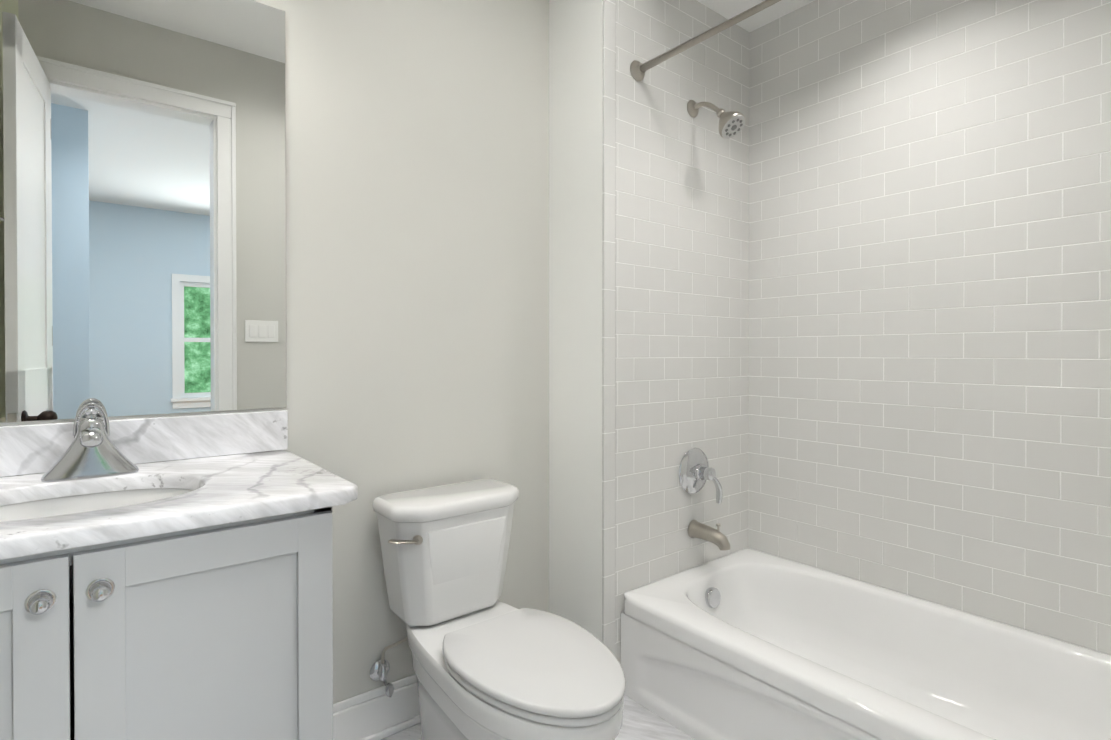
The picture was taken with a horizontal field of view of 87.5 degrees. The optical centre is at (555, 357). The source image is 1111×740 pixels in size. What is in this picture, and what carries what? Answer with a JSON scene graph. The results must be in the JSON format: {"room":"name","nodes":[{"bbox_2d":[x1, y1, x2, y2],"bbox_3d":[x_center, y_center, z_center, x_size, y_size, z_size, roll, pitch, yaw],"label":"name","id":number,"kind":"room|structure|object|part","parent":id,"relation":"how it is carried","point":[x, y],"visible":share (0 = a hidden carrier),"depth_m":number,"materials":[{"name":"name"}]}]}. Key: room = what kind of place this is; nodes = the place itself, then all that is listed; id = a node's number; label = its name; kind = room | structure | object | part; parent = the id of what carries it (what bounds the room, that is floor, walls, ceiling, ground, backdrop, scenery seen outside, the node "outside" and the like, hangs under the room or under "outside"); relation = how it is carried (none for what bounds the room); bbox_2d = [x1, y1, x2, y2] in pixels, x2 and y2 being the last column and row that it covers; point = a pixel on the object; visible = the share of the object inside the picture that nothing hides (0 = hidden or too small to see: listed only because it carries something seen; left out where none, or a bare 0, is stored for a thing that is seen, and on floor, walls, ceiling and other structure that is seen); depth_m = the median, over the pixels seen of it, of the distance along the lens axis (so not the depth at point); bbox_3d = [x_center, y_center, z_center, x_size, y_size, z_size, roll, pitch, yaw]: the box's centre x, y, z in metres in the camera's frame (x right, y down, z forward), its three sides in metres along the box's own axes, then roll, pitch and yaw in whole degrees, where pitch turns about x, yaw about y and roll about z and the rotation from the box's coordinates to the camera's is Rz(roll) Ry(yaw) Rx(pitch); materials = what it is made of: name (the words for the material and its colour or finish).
{"room":"bathroom","nodes":[
{"label":"bathroom","id":0,"kind":"room"},
{"bbox_2d":[0,0,548,703],"bbox_3d":[-0.764,-0.251,1.585,1.816,2.740,0.100,0,1,-39],"label":"wall","id":1,"kind":"structure","parent":0,"point":[416,244],"depth_m":1.78,"materials":[{"name":"grey paint"}]},
{"bbox_2d":[0,0,285,422],"bbox_3d":[-1.040,-0.393,1.295,0.817,1.053,0.005,0,1,-39],"label":"mirror","id":2,"kind":"object","parent":1,"relation":"attached to","point":[142,212],"visible":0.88,"depth_m":1.35,"materials":[{"name":"clear glass"}]},
{"bbox_2d":[0,410,287,476],"bbox_3d":[-1.035,0.193,1.294,0.817,0.104,0.020,0,1,-39],"label":"backsplash","id":3,"kind":"structure","parent":1,"relation":"attached to","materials":[{"name":"stone"}]},
{"bbox_2d":[333,674,419,739],"bbox_3d":[-0.360,1.046,1.834,0.884,0.142,0.029,0,1,-39],"label":"baseboard","id":4,"kind":"structure","parent":1,"relation":"attached to","point":[376,714],"depth_m":1.70,"materials":[{"name":"white paint"}]},
{"bbox_2d":[381,694,694,739],"bbox_3d":[0.201,1.172,1.132,2.745,0.100,2.030,0,1,-39],"label":"floor","id":5,"kind":"structure","parent":0,"point":[640,722],"depth_m":1.75,"materials":[{"name":"stone"}]},
{"bbox_2d":[0,403,357,739],"bbox_3d":[-0.863,0.610,1.081,0.817,1.026,0.575,0,1,-39],"label":"bathroom vanity","id":6,"kind":"object","parent":5,"relation":"on","point":[167,578],"visible":1,"depth_m":1.00,"materials":[{"name":"grey paint"}]},
{"bbox_3d":[-0.737,0.353,0.829,0.035,0.035,0.028,0,1,-39],"label":"knob","id":7,"kind":"part","parent":6,"relation":"part of","materials":[{"name":"silver metal"}]},
{"bbox_2d":[41,403,138,481],"bbox_3d":[-0.937,0.172,1.172,0.160,0.151,0.174,0,1,-39],"label":"faucet","id":8,"kind":"object","parent":6,"relation":"on","point":[92,456],"depth_m":1.19,"materials":[{"name":"silver metal"}]},
{"bbox_3d":[-0.683,0.352,0.872,0.035,0.035,0.028,0,1,-39],"label":"knob","id":9,"kind":"part","parent":6,"relation":"part of","materials":[{"name":"silver metal"}]},
{"bbox_2d":[370,479,625,739],"bbox_3d":[-0.143,0.760,1.508,0.426,0.719,0.806,0,1,-39],"label":"toilet","id":10,"kind":"object","parent":5,"relation":"on","point":[487,664],"visible":1,"depth_m":1.53,"materials":[{"name":"white ceramic"}]},
{"bbox_3d":[-0.480,0.961,1.679,0.026,0.038,0.012,0,1,-39],"label":"supply handle","id":11,"kind":"part","parent":10,"relation":"part of","materials":[{"name":"silver metal"}]},
{"bbox_3d":[-0.405,0.491,1.551,0.072,0.009,0.066,0,1,-39],"label":"lever","id":12,"kind":"part","parent":10,"relation":"part of","materials":[{"name":"silver metal"}]},
{"bbox_3d":[-0.303,0.420,1.714,0.416,0.042,0.209,0,1,-39],"label":"tank lid","id":13,"kind":"part","parent":10,"relation":"part of","materials":[{"name":"white ceramic"}]},
{"bbox_3d":[-0.306,0.594,1.718,0.392,0.304,0.194,0,1,-39],"label":"tank","id":14,"kind":"part","parent":10,"relation":"part of","materials":[{"name":"white ceramic"}]},
{"bbox_3d":[-0.254,0.586,1.654,0.249,0.231,0.033,0,1,-39],"label":"tank panel","id":15,"kind":"part","parent":10,"relation":"part of","materials":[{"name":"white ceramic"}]},
{"bbox_3d":[-0.128,0.935,1.498,0.360,0.368,0.755,0,1,-39],"label":"bowl","id":16,"kind":"part","parent":10,"relation":"part of","materials":[{"name":"white ceramic"}]},
{"bbox_3d":[-0.035,0.739,1.380,0.355,0.021,0.466,0,1,-39],"label":"seat","id":17,"kind":"part","parent":10,"relation":"part of","materials":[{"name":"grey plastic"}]},
{"bbox_3d":[-0.036,0.718,1.382,0.361,0.022,0.477,0,1,-39],"label":"lid","id":18,"kind":"part","parent":10,"relation":"part of","materials":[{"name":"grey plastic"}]},
{"bbox_2d":[621,548,1110,739],"bbox_3d":[0.977,0.956,1.583,0.742,0.325,1.504,0,1,-39],"label":"bathtub","id":19,"kind":"object","parent":5,"relation":"on","point":[748,644],"visible":1,"depth_m":1.73,"materials":[{"name":"white ceramic"}]},
{"bbox_2d":[549,0,602,641],"bbox_3d":[0.397,-0.258,2.332,0.929,2.740,0.380,0,1,-39],"label":"wall","id":20,"kind":"structure","parent":0,"point":[575,268],"depth_m":2.00,"materials":[{"name":"white paint"}]},
{"bbox_2d":[602,0,615,654],"bbox_3d":[0.175,-0.109,1.907,0.052,2.450,0.011,0,1,-39],"label":"wall tile","id":21,"kind":"structure","parent":20,"relation":"attached to","point":[608,317],"depth_m":1.90,"materials":[{"name":"white tile"}]},
{"bbox_2d":[615,0,749,664],"bbox_3d":[0.499,-0.111,2.165,0.777,2.450,0.010,0,1,-39],"label":"wall tile","id":22,"kind":"structure","parent":20,"relation":"attached to","point":[682,287],"depth_m":2.11,"materials":[{"name":"white tile"}]},
{"bbox_2d":[679,448,722,503],"bbox_3d":[0.547,0.440,2.140,0.172,0.203,0.096,0,1,-39],"label":"tub valve","id":23,"kind":"object","parent":22,"relation":"attached to","point":[696,472],"visible":1,"depth_m":2.14,"materials":[{"name":"silver metal"}]},
{"bbox_3d":[0.531,0.424,2.159,0.172,0.172,0.045,0,1,-39],"label":"plate","id":24,"kind":"part","parent":23,"relation":"part of","materials":[{"name":"silver metal"}]},
{"bbox_3d":[0.588,0.483,2.135,0.059,0.116,0.037,0,1,-39],"label":"lever","id":25,"kind":"part","parent":23,"relation":"part of","materials":[{"name":"silver metal"}]},
{"bbox_2d":[630,0,780,80],"bbox_3d":[0.747,-0.970,1.384,0.068,0.068,1.509,0,1,-39],"label":"curtain rod","id":26,"kind":"object","parent":22,"relation":"attached to","point":[638,69],"visible":1,"depth_m":1.78,"materials":[{"name":"silver metal"}]},
{"bbox_2d":[688,520,730,549],"bbox_3d":[0.567,0.642,2.117,0.068,0.089,0.159,0,1,-39],"label":"tub spout","id":27,"kind":"object","parent":22,"relation":"attached to","point":[699,530],"visible":1,"depth_m":2.10,"materials":[{"name":"silver metal"}]},
{"bbox_2d":[687,100,744,138],"bbox_3d":[0.576,-0.866,2.076,0.098,0.183,0.214,0,1,-39],"label":"shower head","id":28,"kind":"object","parent":22,"relation":"attached to","point":[731,124],"visible":1,"depth_m":2.03},
{"bbox_3d":[0.552,-0.901,2.105,0.017,0.072,0.124,0,1,-39],"label":"arm","id":29,"kind":"part","parent":28,"relation":"part of"},
{"bbox_2d":[696,0,814,31],"bbox_3d":[0.970,-1.476,1.558,0.785,0.290,1.530,0,1,-39],"label":"ceiling","id":30,"kind":"structure","parent":0,"point":[728,9],"depth_m":2.23,"materials":[{"name":"white paint"}]},
{"bbox_3d":[1.353,-0.253,1.796,0.100,2.740,1.650,0,1,-39],"label":"wall","id":31,"kind":"structure","parent":0,"visible":0},
{"bbox_2d":[748,0,1110,655],"bbox_3d":[1.273,-0.108,1.810,0.010,2.450,1.510,0,1,-39],"label":"wall tiles","id":32,"kind":"structure","parent":31,"relation":"attached to","point":[929,300],"depth_m":1.86,"materials":[{"name":"white tile"}]}
]}

